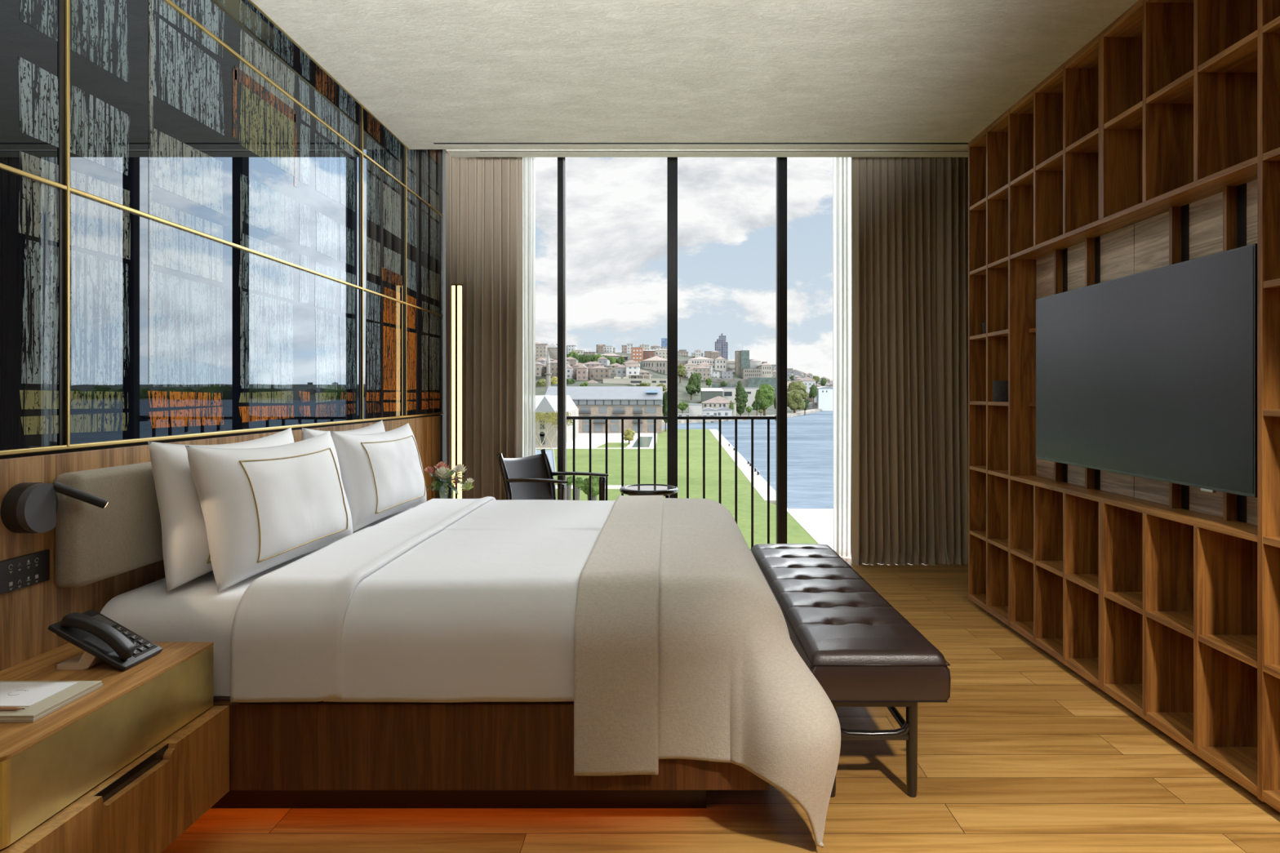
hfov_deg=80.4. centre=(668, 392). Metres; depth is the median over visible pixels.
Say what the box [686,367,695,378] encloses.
apartment block
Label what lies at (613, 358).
tree
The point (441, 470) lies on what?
flower bouquet
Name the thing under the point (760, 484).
path
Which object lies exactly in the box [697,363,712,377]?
apartment block
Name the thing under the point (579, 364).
apartment block
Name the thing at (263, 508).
pillow
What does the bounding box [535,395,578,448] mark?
stone building
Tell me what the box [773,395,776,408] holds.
tree
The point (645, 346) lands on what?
apartment block
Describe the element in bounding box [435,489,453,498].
flower vase
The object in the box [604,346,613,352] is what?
apartment block
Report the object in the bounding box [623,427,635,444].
tree
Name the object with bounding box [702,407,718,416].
shed
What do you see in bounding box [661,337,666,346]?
glass tower
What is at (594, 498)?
planter
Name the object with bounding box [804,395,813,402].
house
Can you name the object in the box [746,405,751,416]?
tree
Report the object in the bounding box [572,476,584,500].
shrub
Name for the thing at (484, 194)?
curtain
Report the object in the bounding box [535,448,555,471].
roof
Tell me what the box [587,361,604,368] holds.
apartment block
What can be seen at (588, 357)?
tree
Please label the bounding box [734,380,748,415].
poplar tree
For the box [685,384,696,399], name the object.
tree
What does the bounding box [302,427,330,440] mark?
pillow
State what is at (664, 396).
tree
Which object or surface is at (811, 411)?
ground
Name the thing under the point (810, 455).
sea
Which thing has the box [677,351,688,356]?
apartment block
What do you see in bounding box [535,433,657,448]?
ground
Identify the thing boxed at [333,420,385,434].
pillow
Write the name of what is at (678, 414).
shed
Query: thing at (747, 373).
block
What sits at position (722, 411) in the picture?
shed
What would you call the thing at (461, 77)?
ceiling
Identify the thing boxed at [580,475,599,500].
shrub
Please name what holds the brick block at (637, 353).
on the terrain at (682, 395)
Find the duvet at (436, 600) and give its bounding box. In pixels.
[230,496,615,702]
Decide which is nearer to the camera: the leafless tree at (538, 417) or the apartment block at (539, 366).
the leafless tree at (538, 417)
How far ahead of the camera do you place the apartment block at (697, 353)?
890.87 m
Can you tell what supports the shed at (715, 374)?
on the terrain at (682, 395)
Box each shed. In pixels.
[677,413,688,416]
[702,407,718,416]
[712,371,719,377]
[715,406,732,421]
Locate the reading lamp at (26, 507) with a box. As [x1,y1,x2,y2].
[0,481,108,533]
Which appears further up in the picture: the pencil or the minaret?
the minaret
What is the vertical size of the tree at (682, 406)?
7.355 m
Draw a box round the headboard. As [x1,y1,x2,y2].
[55,462,163,587]
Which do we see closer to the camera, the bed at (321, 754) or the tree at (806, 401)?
the bed at (321, 754)
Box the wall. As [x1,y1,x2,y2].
[0,149,447,671]
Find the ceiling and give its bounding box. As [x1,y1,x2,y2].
[248,0,1138,156]
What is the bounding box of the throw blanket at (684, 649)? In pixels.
[573,495,840,848]
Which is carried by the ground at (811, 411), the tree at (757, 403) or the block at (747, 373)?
the tree at (757, 403)
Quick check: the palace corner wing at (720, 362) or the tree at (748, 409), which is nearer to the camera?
the tree at (748, 409)
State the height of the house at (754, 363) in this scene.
29.870 m
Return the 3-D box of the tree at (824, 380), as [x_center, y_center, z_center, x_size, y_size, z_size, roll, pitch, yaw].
[114.565,-5.951,560.135,5.103,9.844,4.708,0,0,0]
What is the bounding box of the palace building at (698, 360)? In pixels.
[687,356,715,369]
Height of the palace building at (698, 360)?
32.760 m
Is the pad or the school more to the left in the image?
the pad
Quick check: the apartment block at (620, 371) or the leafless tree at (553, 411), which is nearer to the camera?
the leafless tree at (553, 411)
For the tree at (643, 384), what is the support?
on the terrain at (682, 395)
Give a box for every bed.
[100,507,769,808]
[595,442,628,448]
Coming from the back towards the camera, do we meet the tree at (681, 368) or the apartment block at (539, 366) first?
the tree at (681, 368)
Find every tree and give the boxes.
[535,411,557,449]
[535,411,573,449]
[536,378,546,386]
[543,410,572,457]
[550,376,557,384]
[566,377,575,383]
[571,352,578,362]
[577,354,582,362]
[580,382,588,386]
[585,355,591,363]
[610,356,616,363]
[616,359,621,364]
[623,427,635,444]
[638,382,650,386]
[656,383,666,391]
[662,391,666,431]
[677,363,685,382]
[677,401,688,413]
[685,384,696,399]
[687,372,702,394]
[705,377,711,387]
[720,381,726,386]
[728,400,733,413]
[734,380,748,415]
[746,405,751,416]
[751,399,761,415]
[755,382,774,415]
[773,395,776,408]
[786,389,805,413]
[787,381,808,399]
[803,399,808,415]
[808,384,817,405]
[813,375,819,386]
[820,377,826,386]
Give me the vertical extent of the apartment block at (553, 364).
18.849 m
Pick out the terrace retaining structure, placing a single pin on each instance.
(733, 381)
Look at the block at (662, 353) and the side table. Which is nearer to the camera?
the side table
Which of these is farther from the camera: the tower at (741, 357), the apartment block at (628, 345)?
the apartment block at (628, 345)
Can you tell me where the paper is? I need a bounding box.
[0,682,77,706]
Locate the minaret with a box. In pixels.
[544,351,551,391]
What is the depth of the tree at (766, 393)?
348.87 m
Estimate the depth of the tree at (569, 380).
428.17 m
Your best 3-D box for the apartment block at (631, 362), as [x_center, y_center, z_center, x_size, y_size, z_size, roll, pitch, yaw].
[-22.426,-10.369,467.997,9.124,19.841,10.729,0,0,0]
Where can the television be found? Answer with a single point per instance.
(1152, 374)
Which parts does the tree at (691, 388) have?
crown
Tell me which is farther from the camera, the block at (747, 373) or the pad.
the block at (747, 373)
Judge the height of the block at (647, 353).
27.867 m
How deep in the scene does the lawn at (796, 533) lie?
100.59 m
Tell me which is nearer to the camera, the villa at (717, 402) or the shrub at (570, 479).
the shrub at (570, 479)
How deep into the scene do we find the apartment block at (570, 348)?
776.84 m
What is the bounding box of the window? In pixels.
[557,156,786,551]
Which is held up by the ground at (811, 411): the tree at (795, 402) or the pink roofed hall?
the tree at (795, 402)
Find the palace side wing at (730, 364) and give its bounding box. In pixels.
[725,359,734,372]
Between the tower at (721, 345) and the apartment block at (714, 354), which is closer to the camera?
the apartment block at (714, 354)
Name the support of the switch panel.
attached to the wall
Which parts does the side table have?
glass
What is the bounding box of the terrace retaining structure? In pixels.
[711,378,776,396]
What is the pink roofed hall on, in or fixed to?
on the terrain at (682, 395)
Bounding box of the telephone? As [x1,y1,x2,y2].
[48,609,162,671]
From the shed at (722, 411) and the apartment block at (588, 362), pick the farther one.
the apartment block at (588, 362)
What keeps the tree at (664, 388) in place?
on the terrain at (682, 395)
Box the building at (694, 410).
[688,404,702,416]
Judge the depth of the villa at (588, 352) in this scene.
705.08 m
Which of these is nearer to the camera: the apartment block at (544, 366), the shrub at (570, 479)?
the shrub at (570, 479)
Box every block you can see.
[535,345,547,359]
[535,357,546,364]
[535,361,543,376]
[542,364,546,375]
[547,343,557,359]
[550,360,557,377]
[566,345,576,354]
[566,356,577,367]
[566,364,573,378]
[573,362,586,377]
[576,364,589,380]
[582,361,593,367]
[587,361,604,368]
[589,365,610,379]
[597,344,604,352]
[597,355,608,367]
[602,374,666,393]
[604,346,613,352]
[607,363,620,373]
[615,364,626,378]
[622,345,626,352]
[625,360,639,366]
[626,343,633,353]
[626,363,639,378]
[631,343,643,362]
[639,368,650,378]
[640,344,648,349]
[643,349,655,359]
[654,349,666,359]
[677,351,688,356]
[683,362,697,377]
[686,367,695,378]
[693,365,711,380]
[694,349,701,357]
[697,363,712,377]
[704,351,712,357]
[710,351,720,359]
[742,368,761,378]
[757,362,771,377]
[786,370,791,375]
[791,372,800,375]
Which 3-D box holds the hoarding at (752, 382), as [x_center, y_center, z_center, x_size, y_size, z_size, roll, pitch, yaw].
[69.076,-6.987,555.300,22.360,8.385,0.600,0,0,0]
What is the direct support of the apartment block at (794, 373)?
on the terrain at (682, 395)
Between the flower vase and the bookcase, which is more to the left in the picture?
the flower vase
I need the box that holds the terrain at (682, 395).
[535,351,810,420]
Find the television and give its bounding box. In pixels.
[1035,243,1257,497]
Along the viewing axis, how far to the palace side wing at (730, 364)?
705.08 m
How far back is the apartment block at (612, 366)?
500.59 m
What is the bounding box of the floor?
[161,555,1279,852]
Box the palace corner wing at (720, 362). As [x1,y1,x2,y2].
[714,356,726,371]
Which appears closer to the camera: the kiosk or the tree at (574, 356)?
the kiosk
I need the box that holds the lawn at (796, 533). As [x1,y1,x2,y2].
[536,429,817,549]
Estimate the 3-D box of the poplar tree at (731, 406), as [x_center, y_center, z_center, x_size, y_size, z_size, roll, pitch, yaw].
[27.768,7.527,335.005,2.145,8.298,2.019,0,0,0]
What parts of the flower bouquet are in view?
stem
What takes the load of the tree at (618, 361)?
on the terrain at (682, 395)
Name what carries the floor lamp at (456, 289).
on the floor
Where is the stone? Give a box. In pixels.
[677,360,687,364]
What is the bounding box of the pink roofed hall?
[798,377,816,400]
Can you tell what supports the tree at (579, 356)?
on the terrain at (682, 395)
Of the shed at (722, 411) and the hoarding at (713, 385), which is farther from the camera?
the hoarding at (713, 385)
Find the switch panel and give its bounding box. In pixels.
[0,549,49,594]
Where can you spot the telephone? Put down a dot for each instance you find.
(102, 638)
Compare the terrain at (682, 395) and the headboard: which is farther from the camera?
the terrain at (682, 395)
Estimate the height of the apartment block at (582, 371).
17.543 m
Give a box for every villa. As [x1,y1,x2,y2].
[571,349,584,355]
[583,350,596,356]
[701,395,736,416]
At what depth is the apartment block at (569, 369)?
464.10 m
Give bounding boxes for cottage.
[587,379,597,382]
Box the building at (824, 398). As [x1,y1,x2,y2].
[813,386,832,410]
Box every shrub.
[566,475,573,500]
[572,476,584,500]
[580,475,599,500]
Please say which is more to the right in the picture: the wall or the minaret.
the minaret
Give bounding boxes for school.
[642,355,666,373]
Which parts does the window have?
balcony railing, rail, rail, balcony railing, pane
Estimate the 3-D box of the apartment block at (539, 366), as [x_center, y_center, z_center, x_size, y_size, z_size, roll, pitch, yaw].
[-84.426,-11.222,484.337,7.664,17.739,12.080,0,0,0]
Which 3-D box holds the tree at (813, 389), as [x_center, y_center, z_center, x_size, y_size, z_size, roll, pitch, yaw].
[95.438,1.548,499.917,5.779,14.414,6.256,0,0,0]
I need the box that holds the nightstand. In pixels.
[0,642,229,852]
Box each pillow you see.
[147,427,293,591]
[184,431,352,592]
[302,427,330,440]
[329,422,426,532]
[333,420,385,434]
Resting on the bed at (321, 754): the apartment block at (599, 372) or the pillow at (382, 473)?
the pillow at (382, 473)
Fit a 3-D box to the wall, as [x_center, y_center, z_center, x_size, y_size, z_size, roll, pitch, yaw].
[-1.850,-0.500,1.410,0.194,3.660,10.020,0,0,0]
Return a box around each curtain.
[445,149,522,500]
[522,156,535,457]
[832,156,851,557]
[850,156,968,565]
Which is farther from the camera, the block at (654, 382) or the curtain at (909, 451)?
the block at (654, 382)
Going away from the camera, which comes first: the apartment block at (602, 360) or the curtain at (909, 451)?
the curtain at (909, 451)
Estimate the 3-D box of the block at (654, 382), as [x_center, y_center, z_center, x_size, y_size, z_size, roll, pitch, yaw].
[-19.309,-0.309,449.990,38.186,20.618,20.220,0,0,0]
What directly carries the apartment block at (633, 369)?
on the terrain at (682, 395)
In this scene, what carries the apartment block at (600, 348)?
on the terrain at (682, 395)
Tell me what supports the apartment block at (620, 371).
on the terrain at (682, 395)
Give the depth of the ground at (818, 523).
63.80 m
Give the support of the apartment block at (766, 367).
on the terrain at (682, 395)
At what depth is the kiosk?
305.03 m
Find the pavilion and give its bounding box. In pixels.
[720,386,759,408]
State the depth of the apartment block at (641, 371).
455.90 m
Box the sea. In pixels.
[662,410,833,509]
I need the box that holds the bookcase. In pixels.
[968,0,1279,812]
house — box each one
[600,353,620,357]
[700,387,723,402]
[749,359,761,368]
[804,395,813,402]
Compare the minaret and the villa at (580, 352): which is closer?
the minaret
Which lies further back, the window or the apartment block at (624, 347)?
the apartment block at (624, 347)
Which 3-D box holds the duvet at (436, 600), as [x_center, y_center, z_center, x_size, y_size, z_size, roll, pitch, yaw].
[-0.476,0.784,3.257,1.629,0.439,2.065,0,0,0]
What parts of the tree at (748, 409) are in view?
crown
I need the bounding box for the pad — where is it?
[0,680,102,722]
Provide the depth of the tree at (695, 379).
467.74 m
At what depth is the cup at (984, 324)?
4.65 m
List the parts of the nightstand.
drawer, drawer, finger pull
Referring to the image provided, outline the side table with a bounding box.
[619,484,678,497]
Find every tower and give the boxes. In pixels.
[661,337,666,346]
[715,333,728,359]
[734,349,749,376]
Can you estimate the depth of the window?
6.21 m
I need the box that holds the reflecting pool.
[628,435,653,447]
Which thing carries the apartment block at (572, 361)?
on the terrain at (682, 395)
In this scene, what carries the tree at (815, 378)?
on the terrain at (682, 395)
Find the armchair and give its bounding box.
[496,448,608,500]
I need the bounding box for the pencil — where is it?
[0,706,26,711]
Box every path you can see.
[555,485,621,488]
[709,429,776,505]
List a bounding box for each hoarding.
[711,384,735,387]
[747,377,776,389]
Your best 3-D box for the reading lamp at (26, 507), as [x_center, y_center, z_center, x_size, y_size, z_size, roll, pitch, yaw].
[-1.678,0.312,2.079,0.150,0.136,0.191,0,0,0]
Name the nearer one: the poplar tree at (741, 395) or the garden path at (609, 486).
the garden path at (609, 486)
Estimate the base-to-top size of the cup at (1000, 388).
0.122 m
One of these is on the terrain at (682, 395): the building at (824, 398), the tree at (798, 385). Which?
the tree at (798, 385)
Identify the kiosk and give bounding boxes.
[697,414,714,422]
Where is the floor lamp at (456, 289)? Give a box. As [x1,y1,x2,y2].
[451,284,462,498]
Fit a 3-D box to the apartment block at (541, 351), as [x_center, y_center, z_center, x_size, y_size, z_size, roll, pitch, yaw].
[-106.737,-24.257,640.000,8.811,30.442,20.200,0,0,0]
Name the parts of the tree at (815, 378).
crown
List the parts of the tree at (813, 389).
crown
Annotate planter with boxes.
[566,484,571,500]
[575,486,579,500]
[586,493,596,500]
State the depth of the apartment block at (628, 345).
814.32 m
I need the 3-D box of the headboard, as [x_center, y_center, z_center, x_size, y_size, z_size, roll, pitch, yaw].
[-1.712,0.395,3.272,0.080,0.329,2.255,0,0,0]
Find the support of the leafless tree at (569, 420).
on the lawn at (796, 533)
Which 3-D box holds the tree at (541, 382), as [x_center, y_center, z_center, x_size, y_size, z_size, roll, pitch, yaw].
[-70.318,-2.357,420.115,6.338,10.713,7.143,0,0,0]
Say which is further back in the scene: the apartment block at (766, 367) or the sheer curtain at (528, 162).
the apartment block at (766, 367)
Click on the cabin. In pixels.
(726, 375)
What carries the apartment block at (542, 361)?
on the terrain at (682, 395)
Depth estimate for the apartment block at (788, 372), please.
925.68 m
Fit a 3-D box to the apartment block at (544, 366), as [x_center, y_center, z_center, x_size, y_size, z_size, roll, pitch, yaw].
[-77.585,-10.960,489.459,6.927,15.843,9.822,0,0,0]
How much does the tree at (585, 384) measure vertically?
7.868 m
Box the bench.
[750,543,951,797]
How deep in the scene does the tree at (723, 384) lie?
518.50 m
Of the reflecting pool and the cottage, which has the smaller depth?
the reflecting pool
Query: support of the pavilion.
on the terrain at (682, 395)
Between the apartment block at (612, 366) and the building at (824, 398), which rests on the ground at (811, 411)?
the building at (824, 398)
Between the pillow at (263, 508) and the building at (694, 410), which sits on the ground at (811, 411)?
the building at (694, 410)
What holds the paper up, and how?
on the pad
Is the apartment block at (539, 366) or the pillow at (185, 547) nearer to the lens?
the pillow at (185, 547)
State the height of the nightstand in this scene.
0.438 m
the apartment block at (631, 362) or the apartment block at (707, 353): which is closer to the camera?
the apartment block at (631, 362)
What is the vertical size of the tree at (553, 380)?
10.595 m
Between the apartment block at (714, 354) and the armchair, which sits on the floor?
the armchair
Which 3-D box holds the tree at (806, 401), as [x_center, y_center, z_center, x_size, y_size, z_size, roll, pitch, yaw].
[72.824,8.402,404.979,5.100,10.174,4.081,0,0,0]
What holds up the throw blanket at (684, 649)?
on the duvet at (436, 600)
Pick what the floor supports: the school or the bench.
the bench
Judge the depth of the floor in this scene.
2.46 m
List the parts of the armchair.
leg, backrest, armrest, leg, leg, armrest, leg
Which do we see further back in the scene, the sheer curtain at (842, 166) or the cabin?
the cabin
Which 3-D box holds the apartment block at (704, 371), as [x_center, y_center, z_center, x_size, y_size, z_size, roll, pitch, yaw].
[24.971,-10.581,567.296,12.622,19.475,11.352,0,0,0]
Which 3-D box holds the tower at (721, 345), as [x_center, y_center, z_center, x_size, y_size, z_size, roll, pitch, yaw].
[73.490,-57.192,1063.950,17.252,52.801,28.100,0,0,0]
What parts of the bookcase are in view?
niche rail, niche rail, niche panel, niche panel, niche panel, niche panel, niche panel, niche panel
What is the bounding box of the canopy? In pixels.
[808,402,817,408]
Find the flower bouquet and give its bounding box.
[423,461,474,498]
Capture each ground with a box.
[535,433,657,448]
[662,408,822,425]
[786,508,833,549]
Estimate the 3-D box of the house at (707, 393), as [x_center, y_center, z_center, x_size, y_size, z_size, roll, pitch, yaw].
[24.460,5.782,432.000,12.419,16.998,14.800,0,0,0]
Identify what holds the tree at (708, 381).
on the terrain at (682, 395)
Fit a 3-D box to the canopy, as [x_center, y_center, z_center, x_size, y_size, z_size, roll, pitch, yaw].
[95.187,13.683,511.000,8.193,14.433,12.200,0,0,0]
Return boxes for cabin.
[720,371,733,378]

